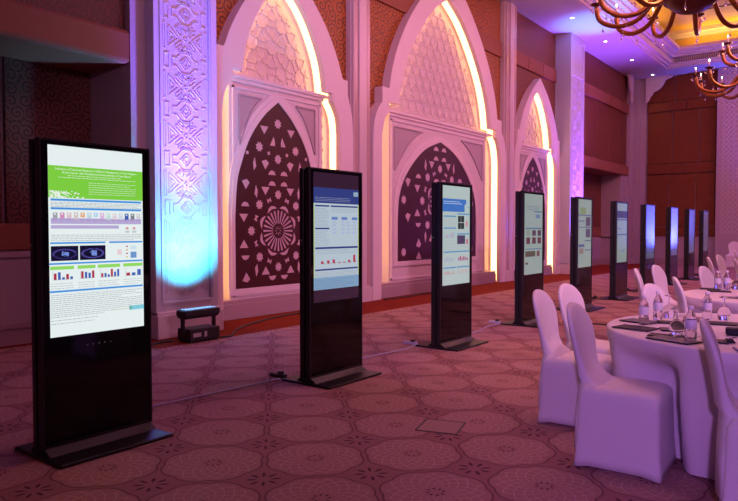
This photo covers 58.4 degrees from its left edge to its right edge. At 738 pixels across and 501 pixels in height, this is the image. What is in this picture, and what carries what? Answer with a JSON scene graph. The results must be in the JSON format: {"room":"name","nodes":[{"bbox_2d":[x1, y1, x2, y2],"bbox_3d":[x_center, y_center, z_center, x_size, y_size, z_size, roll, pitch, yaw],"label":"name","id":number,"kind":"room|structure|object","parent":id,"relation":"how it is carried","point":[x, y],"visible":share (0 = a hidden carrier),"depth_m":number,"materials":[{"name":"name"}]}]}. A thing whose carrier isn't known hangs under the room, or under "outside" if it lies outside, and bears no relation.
{"room":"hotel ballroom","nodes":[
{"label":"hotel ballroom","id":0,"kind":"room"},
{"bbox_2d":[0,56,29,251],"bbox_3d":[-0.118,-2.752,13.825,0.780,7.400,34.000,1,2,37],"label":"wall","id":1,"kind":"structure","parent":0,"point":[1,57],"depth_m":7.91,"materials":[{"name":"stone"}]},
{"bbox_2d":[0,251,30,324],"bbox_3d":[-6.945,0.558,4.534,0.080,0.870,10.780,1,2,37],"label":"wall panel","id":2,"kind":"object","parent":1,"relation":"attached to","point":[15,266],"depth_m":8.00,"materials":[{"name":"stone"}]},
{"bbox_2d":[0,321,31,346],"bbox_3d":[-6.929,1.123,4.540,0.120,0.260,10.780,1,2,37],"label":"baseboard","id":3,"kind":"structure","parent":1,"relation":"attached to","point":[21,332],"depth_m":7.97,"materials":[{"name":"wood"}]},
{"bbox_2d":[0,0,129,250],"bbox_3d":[-6.593,-3.007,4.162,0.950,6.260,10.800,1,2,37],"label":"wall panel","id":4,"kind":"object","parent":1,"relation":"attached to","point":[50,49],"visible":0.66,"depth_m":7.98,"materials":[{"name":"brown wood"}]},
{"bbox_2d":[90,0,145,148],"bbox_3d":[-3.344,-2.582,8.617,1.150,7.400,0.240,1,2,37],"label":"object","id":5,"kind":"structure","parent":1,"relation":"attached to","point":[118,97],"depth_m":8.32,"materials":[{"name":"stone"}]},
{"bbox_2d":[216,0,345,79],"bbox_3d":[-1.603,-4.094,10.958,0.270,4.530,3.730,1,2,37],"label":"wall panel","id":6,"kind":"object","parent":1,"relation":"attached to","point":[332,12],"visible":0.11,"depth_m":12.06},
{"bbox_2d":[216,0,352,320],"bbox_3d":[-1.480,-1.841,11.070,0.420,5.760,3.380,1,2,37],"label":"arched niche","id":7,"kind":"object","parent":1,"relation":"attached to","point":[283,105],"visible":0.8,"depth_m":10.89,"materials":[{"name":"paint"}]},
{"bbox_2d":[346,0,371,301],"bbox_3d":[-0.269,-2.713,12.634,0.420,7.400,0.560,1,2,37],"label":"pillar","id":8,"kind":"structure","parent":1,"relation":"attached to","point":[357,11],"depth_m":12.48,"materials":[{"name":"paint"}]},
{"bbox_2d":[370,0,501,119],"bbox_3d":[1.623,-4.232,15.199,0.270,4.530,5.870,1,2,37],"label":"wall panel","id":9,"kind":"object","parent":1,"relation":"attached to","point":[386,16],"visible":0.31,"depth_m":13.71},
{"bbox_2d":[370,0,505,300],"bbox_3d":[1.691,-2.707,15.215,0.420,7.220,5.860,1,2,37],"label":"arched niche","id":10,"kind":"object","parent":1,"relation":"attached to","point":[433,113],"visible":0.9,"depth_m":14.82,"materials":[{"name":"paint"}]},
{"bbox_2d":[500,1,516,281],"bbox_3d":[3.683,-2.882,17.830,0.420,7.400,0.660,1,2,37],"label":"trim","id":11,"kind":"structure","parent":1,"relation":"attached to","point":[508,10],"depth_m":17.59,"materials":[{"name":"paint"}]},
{"bbox_2d":[516,12,556,119],"bbox_3d":[4.736,-4.365,19.293,0.270,4.530,3.320,1,2,37],"label":"wall panel","id":12,"kind":"object","parent":1,"relation":"attached to","point":[536,46],"visible":0.56,"depth_m":19.16,"materials":[{"name":"brown wood"}]},
{"bbox_2d":[513,78,560,279],"bbox_3d":[4.796,-2.110,19.321,0.420,5.760,3.380,1,2,37],"label":"arched niche","id":13,"kind":"object","parent":1,"relation":"attached to","point":[537,159],"visible":0.67,"depth_m":19.73,"materials":[{"name":"paint"}]},
{"bbox_2d":[592,258,609,265],"bbox_3d":[8.124,0.489,24.157,0.830,0.250,5.950,1,2,37],"label":"baseboard","id":14,"kind":"structure","parent":1,"relation":"attached to","point":[599,261],"depth_m":25.88,"materials":[{"name":"wood"}]},
{"bbox_2d":[583,51,628,236],"bbox_3d":[8.140,-3.634,24.011,0.870,6.300,5.950,1,2,37],"label":"wall panel","id":15,"kind":"object","parent":1,"relation":"attached to","point":[606,107],"visible":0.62,"depth_m":24.24,"materials":[{"name":"brown wood"}]},
{"bbox_2d":[592,175,626,258],"bbox_3d":[8.120,-1.135,24.108,0.820,3.500,5.950,1,2,37],"label":"trim","id":16,"kind":"structure","parent":1,"relation":"attached to","point":[613,187],"depth_m":25.88,"materials":[{"name":"wood"}]},
{"bbox_2d":[0,264,735,500],"bbox_3d":[7.953,1.194,8.192,21.200,0.120,34.600,1,2,37],"label":"floor","id":17,"kind":"structure","parent":0,"point":[276,440],"depth_m":4.61,"materials":[{"name":"carpet"}]},
{"bbox_2d":[15,137,172,468],"bbox_3d":[-1.784,0.285,4.291,0.580,1.950,0.785,1,2,37],"label":"kiosk","id":18,"kind":"object","parent":17,"relation":"on","point":[90,249],"visible":1,"depth_m":4.21,"materials":[{"name":"black metal"}]},
{"bbox_2d":[152,340,172,345],"bbox_3d":[-2.638,1.134,7.841,0.152,0.019,0.827,1,2,32],"label":"power cable","id":19,"kind":"object","parent":17,"relation":"on","point":[168,340],"visible":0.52,"depth_m":8.11,"materials":[{"name":"black rubber"}]},
{"bbox_2d":[144,0,223,339],"bbox_3d":[-2.883,-2.595,9.033,1.380,7.400,1.060,1,2,37],"label":"pillar","id":20,"kind":"structure","parent":17,"relation":"on","point":[180,35],"depth_m":8.64,"materials":[{"name":"paint"}]},
{"bbox_2d":[176,306,219,342],"bbox_3d":[-2.142,0.925,8.302,0.263,0.410,0.550,1,2,37],"label":"uplight","id":21,"kind":"object","parent":17,"relation":"on","point":[190,334],"visible":1,"depth_m":8.18,"materials":[{"name":"black metal"}]},
{"bbox_2d":[152,378,279,407],"bbox_3d":[-1.411,1.215,5.487,0.070,0.012,1.762,2,2,39],"label":"power cable","id":22,"kind":"object","parent":17,"relation":"on","point":[276,378],"visible":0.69,"depth_m":5.60,"materials":[{"name":"black rubber"}]},
{"bbox_2d":[220,312,299,337],"bbox_3d":[-1.256,1.049,10.398,0.428,0.022,4.068,1,2,22],"label":"power cable","id":23,"kind":"object","parent":17,"relation":"on","point":[240,327],"visible":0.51,"depth_m":9.80,"materials":[{"name":"black rubber"}]},
{"bbox_2d":[269,371,286,378],"bbox_3d":[-0.860,1.167,6.247,0.180,0.060,0.060,1,2,37],"label":"power strip","id":24,"kind":"object","parent":17,"relation":"on","point":[280,374],"visible":0.97,"depth_m":6.21,"materials":[{"name":"black plastic"}]},
{"bbox_2d":[282,167,381,389],"bbox_3d":[-0.337,0.224,6.193,0.580,1.950,0.785,1,2,37],"label":"kiosk","id":25,"kind":"object","parent":17,"relation":"on","point":[330,200],"visible":1,"depth_m":6.09,"materials":[{"name":"black metal"}]},
{"bbox_2d":[362,345,414,358],"bbox_3d":[0.138,1.154,7.348,0.061,0.012,1.402,1,2,39],"label":"power cable","id":26,"kind":"object","parent":17,"relation":"on","point":[413,345],"visible":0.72,"depth_m":7.45,"materials":[{"name":"black rubber"}]},
{"bbox_2d":[384,292,430,299],"bbox_3d":[0.959,0.938,13.820,0.104,0.022,2.105,2,2,39],"label":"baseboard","id":27,"kind":"structure","parent":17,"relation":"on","point":[430,292],"depth_m":13.52,"materials":[{"name":"brown wood"}]},
{"bbox_2d":[403,339,417,344],"bbox_3d":[0.504,1.109,8.023,0.180,0.060,0.060,1,2,37],"label":"power strip","id":28,"kind":"object","parent":17,"relation":"on","point":[412,341],"visible":0.93,"depth_m":7.99,"materials":[{"name":"white plastic"}]},
{"bbox_2d":[415,418,465,434],"bbox_3d":[0.510,1.246,4.680,0.300,0.004,0.300,1,2,20],"label":"floor hatch","id":29,"kind":"object","parent":17,"relation":"on","point":[428,425],"visible":1,"depth_m":4.67,"materials":[{"name":"carpet"}]},
{"bbox_2d":[415,181,488,351],"bbox_3d":[1.015,0.166,7.971,0.580,1.950,0.785,1,2,37],"label":"kiosk","id":30,"kind":"object","parent":17,"relation":"on","point":[451,203],"visible":1,"depth_m":7.85,"materials":[{"name":"black metal"}]},
{"bbox_2d":[472,323,498,333],"bbox_3d":[1.514,1.097,9.091,0.100,0.014,1.443,1,2,34],"label":"power cable","id":31,"kind":"object","parent":17,"relation":"on","point":[497,323],"visible":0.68,"depth_m":9.29,"materials":[{"name":"white plastic"}]},
{"bbox_2d":[489,319,500,323],"bbox_3d":[1.872,1.051,9.822,0.180,0.060,0.060,1,2,37],"label":"power strip","id":32,"kind":"object","parent":17,"relation":"on","point":[496,321],"visible":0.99,"depth_m":9.79,"materials":[{"name":"white plastic"}]},
{"bbox_2d":[501,191,543,327],"bbox_3d":[2.395,0.106,9.785,0.580,1.950,0.785,1,2,37],"label":"kiosk","id":33,"kind":"object","parent":17,"relation":"on","point":[529,205],"visible":0.92,"depth_m":9.61,"materials":[{"name":"black metal"}]},
{"bbox_2d":[555,33,584,273],"bbox_3d":[6.140,-2.988,21.085,1.150,7.400,1.260,1,2,37],"label":"pillar","id":34,"kind":"structure","parent":17,"relation":"on","point":[570,49],"depth_m":20.44,"materials":[{"name":"paint"}]},
{"bbox_2d":[532,289,611,425],"bbox_3d":[1.500,0.770,4.827,0.593,0.941,0.465,1,2,35],"label":"banquet chair","id":35,"kind":"object","parent":17,"relation":"on","point":[559,381],"visible":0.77,"depth_m":4.72,"materials":[{"name":"white fabric"}]},
{"bbox_2d":[557,197,604,311],"bbox_3d":[3.727,0.049,11.536,0.580,1.950,0.785,1,2,37],"label":"kiosk","id":36,"kind":"object","parent":17,"relation":"on","point":[581,217],"visible":0.91,"depth_m":11.41,"materials":[{"name":"black metal"}]},
{"bbox_2d":[558,283,610,354],"bbox_3d":[1.837,0.753,5.335,0.465,0.941,0.593,-2,3,-45],"label":"banquet chair","id":37,"kind":"object","parent":17,"relation":"on","point":[567,293],"visible":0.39,"depth_m":5.38,"materials":[{"name":"white fabric"}]},
{"bbox_2d":[598,201,638,300],"bbox_3d":[5.034,-0.006,13.254,0.580,1.950,0.785,1,2,37],"label":"kiosk","id":38,"kind":"object","parent":17,"relation":"on","point":[618,210],"visible":1,"depth_m":13.07,"materials":[{"name":"black metal"}]},
{"bbox_2d":[566,302,676,483],"bbox_3d":[1.490,0.798,3.955,0.593,0.941,0.465,1,2,35],"label":"banquet chair","id":39,"kind":"object","parent":17,"relation":"on","point":[625,425],"visible":1,"depth_m":3.79,"materials":[{"name":"white fabric"}]},
{"bbox_2d":[630,204,654,291],"bbox_3d":[6.323,-0.062,14.949,0.580,1.950,0.785,1,2,37],"label":"kiosk","id":40,"kind":"object","parent":17,"relation":"on","point":[647,211],"visible":0.91,"depth_m":14.74,"materials":[{"name":"black metal"}]},
{"bbox_2d":[642,283,668,313],"bbox_3d":[2.515,0.754,5.317,0.465,0.941,0.593,-1,2,-38],"label":"banquet chair","id":41,"kind":"object","parent":17,"relation":"on","point":[649,289],"visible":0.16,"depth_m":5.47,"materials":[{"name":"white fabric"}]},
{"bbox_2d":[634,268,678,312],"bbox_3d":[3.347,0.681,7.568,0.593,0.941,0.465,1,2,25],"label":"banquet chair","id":42,"kind":"object","parent":17,"relation":"on","point":[639,281],"visible":0.18,"depth_m":7.54,"materials":[{"name":"white fabric"}]},
{"bbox_2d":[651,265,677,307],"bbox_3d":[3.846,0.659,8.241,0.465,0.941,0.593,-2,3,-45],"label":"banquet chair","id":43,"kind":"object","parent":17,"relation":"on","point":[659,276],"visible":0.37,"depth_m":8.38,"materials":[{"name":"white fabric"}]},
{"bbox_2d":[665,207,686,284],"bbox_3d":[7.709,-0.121,16.771,0.580,1.950,0.785,1,2,37],"label":"kiosk","id":44,"kind":"object","parent":17,"relation":"on","point":[671,243],"visible":0.93,"depth_m":16.54,"materials":[{"name":"black metal"}]},
{"bbox_2d":[672,277,687,312],"bbox_3d":[3.173,0.725,6.213,0.593,0.941,0.465,1,2,19],"label":"banquet chair","id":45,"kind":"object","parent":17,"relation":"on","point":[680,296],"visible":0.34,"depth_m":6.15,"materials":[{"name":"white fabric"}]},
{"bbox_2d":[677,209,699,279],"bbox_3d":[8.949,-0.174,18.402,0.580,1.950,0.785,1,2,37],"label":"kiosk","id":46,"kind":"object","parent":17,"relation":"on","point":[689,214],"visible":0.98,"depth_m":18.17,"materials":[{"name":"black metal"}]},
{"bbox_2d":[694,210,715,275],"bbox_3d":[10.135,-0.225,19.962,0.580,1.950,0.785,1,2,37],"label":"kiosk","id":47,"kind":"object","parent":17,"relation":"on","point":[703,215],"visible":0.84,"depth_m":19.72,"materials":[{"name":"black metal"}]},
{"bbox_2d":[698,266,713,287],"bbox_3d":[4.278,0.669,7.916,0.465,0.941,0.593,-2,2,-41],"label":"banquet chair","id":48,"kind":"object","parent":17,"relation":"on","point":[706,277],"visible":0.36,"depth_m":8.06,"materials":[{"name":"white fabric"}]},
{"bbox_2d":[699,318,737,500],"bbox_3d":[1.952,0.821,3.257,0.593,0.941,0.465,1,2,27],"label":"banquet chair","id":49,"kind":"object","parent":17,"relation":"on","point":[726,461],"visible":1,"depth_m":3.19,"materials":[{"name":"white fabric"}]},
{"bbox_2d":[707,257,731,287],"bbox_3d":[5.807,0.578,10.719,0.593,0.941,0.465,1,2,23],"label":"banquet chair","id":50,"kind":"object","parent":17,"relation":"on","point":[710,265],"visible":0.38,"depth_m":10.66,"materials":[{"name":"white fabric"}]},
{"bbox_2d":[716,255,732,284],"bbox_3d":[6.428,0.549,11.602,0.465,0.941,0.593,-2,3,-45],"label":"banquet chair","id":51,"kind":"object","parent":17,"relation":"on","point":[721,264],"visible":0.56,"depth_m":11.70,"materials":[{"name":"white fabric"}]},
{"bbox_2d":[715,66,737,265],"bbox_3d":[13.968,-3.090,24.202,2.160,7.400,0.420,1,2,37],"label":"pillar","id":52,"kind":"structure","parent":17,"relation":"on","point":[726,210],"depth_m":24.48,"materials":[{"name":"paint"}]},
{"bbox_2d":[725,242,737,267],"bbox_3d":[13.164,0.150,23.864,0.465,0.941,0.593,1,2,35],"label":"banquet chair","id":53,"kind":"object","parent":17,"relation":"on","point":[732,246],"visible":0.81,"depth_m":23.76,"materials":[{"name":"white fabric"}]},
{"bbox_2d":[733,259,737,279],"bbox_3d":[5.854,0.601,10.004,0.593,0.941,0.465,1,2,22],"label":"banquet chair","id":54,"kind":"object","parent":17,"relation":"on","point":[734,260],"visible":0.94,"depth_m":10.02,"materials":[{"name":"white fabric"}]},
{"bbox_2d":[499,0,736,78],"bbox_3d":[7.953,-6.322,7.947,21.200,0.120,34.600,1,2,37],"label":"ceiling","id":55,"kind":"structure","parent":0,"point":[552,15],"depth_m":20.58,"materials":[{"name":"paint"}]},
{"bbox_2d":[627,74,633,102],"bbox_3d":[10.190,-6.323,25.753,0.100,1.053,0.557,1,2,37],"label":"bracket","id":56,"kind":"object","parent":55,"relation":"attached to","point":[630,77],"visible":1,"depth_m":25.78,"materials":[{"name":"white paint"}]},
{"bbox_2d":[576,0,737,69],"bbox_3d":[8.033,-6.562,7.878,15.560,0.616,30.760,1,2,37],"label":"trim","id":57,"kind":"structure","parent":55,"relation":"attached to","point":[664,56],"depth_m":22.86,"materials":[{"name":"paint"}]},
{"bbox_2d":[674,49,737,61],"bbox_3d":[17.105,-6.876,19.892,14.700,0.150,0.025,1,2,37],"label":"grille","id":58,"kind":"object","parent":57,"relation":"attached to","point":[734,51],"visible":0.88,"depth_m":23.78,"materials":[{"name":"white metal"}]},
{"bbox_2d":[645,75,673,102],"bbox_3d":[11.432,-6.355,25.987,1.015,1.004,0.080,1,2,37],"label":"bracket","id":59,"kind":"object","parent":55,"relation":"attached to","point":[653,84],"visible":1,"depth_m":26.07,"materials":[{"name":"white paint"}]},
{"bbox_2d":[646,70,717,236],"bbox_3d":[18.111,-3.002,21.506,21.300,7.400,0.300,1,2,37],"label":"wall","id":60,"kind":"structure","parent":0,"point":[715,70],"depth_m":25.84,"materials":[{"name":"wood"}]},
{"bbox_2d":[626,77,646,263],"bbox_3d":[10.404,-3.168,26.609,1.250,7.400,0.900,1,2,37],"label":"pillar","id":61,"kind":"structure","parent":60,"relation":"attached to","point":[636,133],"depth_m":26.46,"materials":[{"name":"paint"}]},
{"bbox_2d":[647,70,717,236],"bbox_3d":[12.162,-3.691,25.757,2.476,6.280,0.100,1,2,37],"label":"wall panel","id":62,"kind":"object","parent":60,"relation":"attached to","point":[678,190],"visible":0.88,"depth_m":25.71,"materials":[{"name":"brown wood"}]},
{"bbox_2d":[654,258,714,265],"bbox_3d":[18.115,0.579,21.381,21.000,0.250,0.080,1,2,37],"label":"baseboard","id":63,"kind":"structure","parent":60,"relation":"attached to","point":[657,260],"depth_m":25.85,"materials":[{"name":"wood"}]},
{"bbox_2d":[655,237,714,258],"bbox_3d":[18.112,0.035,21.359,21.000,0.840,0.090,1,2,37],"label":"trim","id":64,"kind":"structure","parent":60,"relation":"attached to","point":[659,241],"depth_m":25.82,"materials":[{"name":"wood"}]},
{"bbox_2d":[635,0,737,45],"bbox_3d":[8.033,-7.285,7.855,16.500,0.850,31.700,1,2,37],"label":"ceiling","id":65,"kind":"structure","parent":0,"point":[681,22],"depth_m":23.28,"materials":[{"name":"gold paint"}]},
{"bbox_2d":[590,0,737,45],"bbox_3d":[5.662,-5.819,11.528,3.407,3.820,3.407,1,2,37],"label":"chandelier","id":66,"kind":"object","parent":65,"relation":"hanging from","point":[682,7],"visible":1,"depth_m":11.97,"materials":[{"name":"gold metal"}]},
{"bbox_2d":[632,0,737,40],"bbox_3d":[8.033,-7.484,7.848,16.200,0.250,31.400,1,2,37],"label":"trim","id":67,"kind":"structure","parent":65,"relation":"attached to","point":[716,28],"depth_m":24.03,"materials":[{"name":"paint"}]},
{"bbox_2d":[691,35,737,104],"bbox_3d":[10.113,-5.900,16.757,3.360,3.998,3.357,-1,2,-25],"label":"chandelier","id":68,"kind":"object","parent":65,"relation":"hanging from","point":[709,93],"visible":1,"depth_m":17.26,"materials":[{"name":"gold metal"}]},
{"bbox_3d":[2.507,0.891,4.205,1.836,0.745,1.836,1,2,37],"label":"banquet table","id":69,"kind":"object","parent":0,"visible":0},
{"bbox_2d":[607,313,737,479],"bbox_3d":[2.522,0.886,4.205,1.895,0.744,1.885,1,2,37],"label":"tablecloth","id":70,"kind":"object","parent":69,"relation":"on","point":[685,368],"visible":0.59,"depth_m":3.73,"materials":[{"name":"fabric"}]},
{"bbox_2d":[612,324,659,331],"bbox_3d":[1.736,0.503,4.299,0.173,0.008,0.244,-2,2,-41],"label":"magazine","id":71,"kind":"object","parent":70,"relation":"on","point":[623,326],"visible":1,"depth_m":4.28,"materials":[{"name":"black paper"}]},
{"bbox_2d":[619,318,660,323],"bbox_3d":[1.894,0.493,4.606,0.163,0.008,0.234,-1,2,-33],"label":"magazine","id":72,"kind":"object","parent":70,"relation":"on","point":[634,320],"visible":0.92,"depth_m":4.61,"materials":[{"name":"paper"}]},
{"bbox_2d":[639,295,648,324],"bbox_3d":[1.857,0.401,4.457,0.066,0.202,0.065,-1,2,-18],"label":"water bottle","id":73,"kind":"object","parent":70,"relation":"on","point":[643,305],"visible":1,"depth_m":4.43,"materials":[{"name":"white"}]},
{"bbox_2d":[653,291,662,319],"bbox_3d":[2.065,0.392,4.714,0.066,0.202,0.065,-1,2,-21],"label":"water bottle","id":74,"kind":"object","parent":70,"relation":"on","point":[658,302],"visible":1,"depth_m":4.69,"materials":[{"name":"white"}]},
{"bbox_2d":[647,332,684,337],"bbox_3d":[1.800,0.514,3.989,0.200,0.005,0.120,1,2,37],"label":"brochure","id":75,"kind":"object","parent":70,"relation":"on","point":[652,333],"visible":0.77,"depth_m":3.98,"materials":[{"name":"white paper"}]},
{"bbox_2d":[663,295,675,317],"bbox_3d":[2.187,0.408,4.810,0.090,0.164,0.090,1,2,37],"label":"wine glass","id":76,"kind":"object","parent":70,"relation":"on","point":[668,312],"visible":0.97,"depth_m":4.78,"materials":[{"name":"white"}]},
{"bbox_2d":[657,320,683,323],"bbox_3d":[2.074,0.495,4.547,0.170,0.008,0.120,1,2,25],"label":"coaster","id":77,"kind":"object","parent":70,"relation":"on","point":[662,321],"visible":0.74,"depth_m":4.56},
{"bbox_2d":[659,327,684,331],"bbox_3d":[1.939,0.505,4.222,0.140,0.008,0.130,1,2,17],"label":"coaster","id":78,"kind":"object","parent":70,"relation":"on","point":[661,328],"visible":0.45,"depth_m":4.24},
{"bbox_2d":[645,335,702,344],"bbox_3d":[1.771,0.518,3.833,0.153,0.008,0.274,-1,2,-31],"label":"brochure","id":79,"kind":"object","parent":70,"relation":"on","point":[658,337],"visible":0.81,"depth_m":3.81,"materials":[{"name":"black paper"}]},
{"bbox_2d":[669,308,684,334],"bbox_3d":[1.874,0.434,4.018,0.090,0.164,0.090,1,2,37],"label":"wine glass","id":80,"kind":"object","parent":70,"relation":"on","point":[676,326],"visible":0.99,"depth_m":3.99,"materials":[{"name":"white"}]},
{"bbox_2d":[684,306,696,339],"bbox_3d":[1.865,0.421,3.824,0.066,0.202,0.065,0,2,6],"label":"water bottle","id":81,"kind":"object","parent":70,"relation":"on","point":[690,327],"visible":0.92,"depth_m":3.80,"materials":[{"name":"white"}]},
{"bbox_2d":[702,291,711,319],"bbox_3d":[2.415,0.392,4.712,0.065,0.202,0.066,-2,3,-44],"label":"water bottle","id":82,"kind":"object","parent":70,"relation":"on","point":[707,301],"visible":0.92,"depth_m":4.69,"materials":[{"name":"white"}]},
{"bbox_2d":[701,338,728,343],"bbox_3d":[1.984,0.519,3.786,0.130,0.008,0.110,1,2,22],"label":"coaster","id":83,"kind":"object","parent":70,"relation":"on","point":[721,341],"visible":0.48,"depth_m":3.75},
{"bbox_2d":[708,321,737,325],"bbox_3d":[2.401,0.496,4.499,0.200,0.008,0.140,1,2,29],"label":"coaster","id":84,"kind":"object","parent":70,"relation":"on","point":[710,322],"visible":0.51,"depth_m":4.46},
{"bbox_2d":[717,297,730,319],"bbox_3d":[2.530,0.412,4.700,0.090,0.164,0.090,1,2,37],"label":"wine glass","id":85,"kind":"object","parent":70,"relation":"on","point":[724,313],"visible":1,"depth_m":4.67,"materials":[{"name":"white"}]},
{"bbox_2d":[724,337,736,342],"bbox_3d":[2.055,0.508,3.759,0.066,0.032,0.040,0,2,7],"label":"binder clip","id":86,"kind":"object","parent":70,"relation":"on","point":[729,340],"visible":1,"depth_m":3.74,"materials":[{"name":"black metal"}]},
{"bbox_2d":[725,327,737,335],"bbox_3d":[2.275,0.494,4.002,0.200,0.045,0.084,1,2,27],"label":"pencil case","id":87,"kind":"object","parent":70,"relation":"on","point":[733,331],"visible":1,"depth_m":4.00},
{"bbox_3d":[4.033,0.821,6.360,1.836,0.745,1.836,1,2,37],"label":"banquet table","id":88,"kind":"object","parent":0,"visible":0},
{"bbox_2d":[684,288,737,313],"bbox_3d":[4.035,0.815,6.362,1.908,0.744,1.900,1,2,37],"label":"tablecloth","id":89,"kind":"object","parent":88,"relation":"on","point":[695,297],"visible":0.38,"depth_m":6.36,"materials":[{"name":"fabric"}]},
{"bbox_2d":[699,287,721,289],"bbox_3d":[3.674,0.412,7.097,0.200,0.008,0.150,1,2,37],"label":"magazine","id":90,"kind":"object","parent":89,"relation":"on","point":[702,287],"visible":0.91,"depth_m":7.09,"materials":[{"name":"black paper"}]},
{"bbox_2d":[714,271,720,288],"bbox_3d":[3.718,0.317,7.036,0.066,0.202,0.065,0,2,15],"label":"water bottle","id":91,"kind":"object","parent":90,"relation":"on","point":[717,279],"visible":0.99,"depth_m":7.01,"materials":[{"name":"white"}]},
{"bbox_2d":[707,290,730,291],"bbox_3d":[3.624,0.420,6.834,0.220,0.008,0.140,1,2,27],"label":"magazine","id":92,"kind":"object","parent":89,"relation":"on","point":[707,290],"visible":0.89,"depth_m":6.83,"materials":[{"name":"black paper"}]},
{"bbox_2d":[723,270,729,289],"bbox_3d":[3.840,0.315,7.081,0.066,0.202,0.065,0,2,-13],"label":"water bottle","id":93,"kind":"object","parent":89,"relation":"on","point":[726,280],"visible":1,"depth_m":7.06,"materials":[{"name":"white"}]},
{"bbox_2d":[732,274,737,288],"bbox_3d":[3.946,0.334,7.089,0.090,0.164,0.090,1,2,37],"label":"wine glass","id":94,"kind":"object","parent":89,"relation":"on","point":[735,282],"visible":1,"depth_m":7.07,"materials":[{"name":"white"}]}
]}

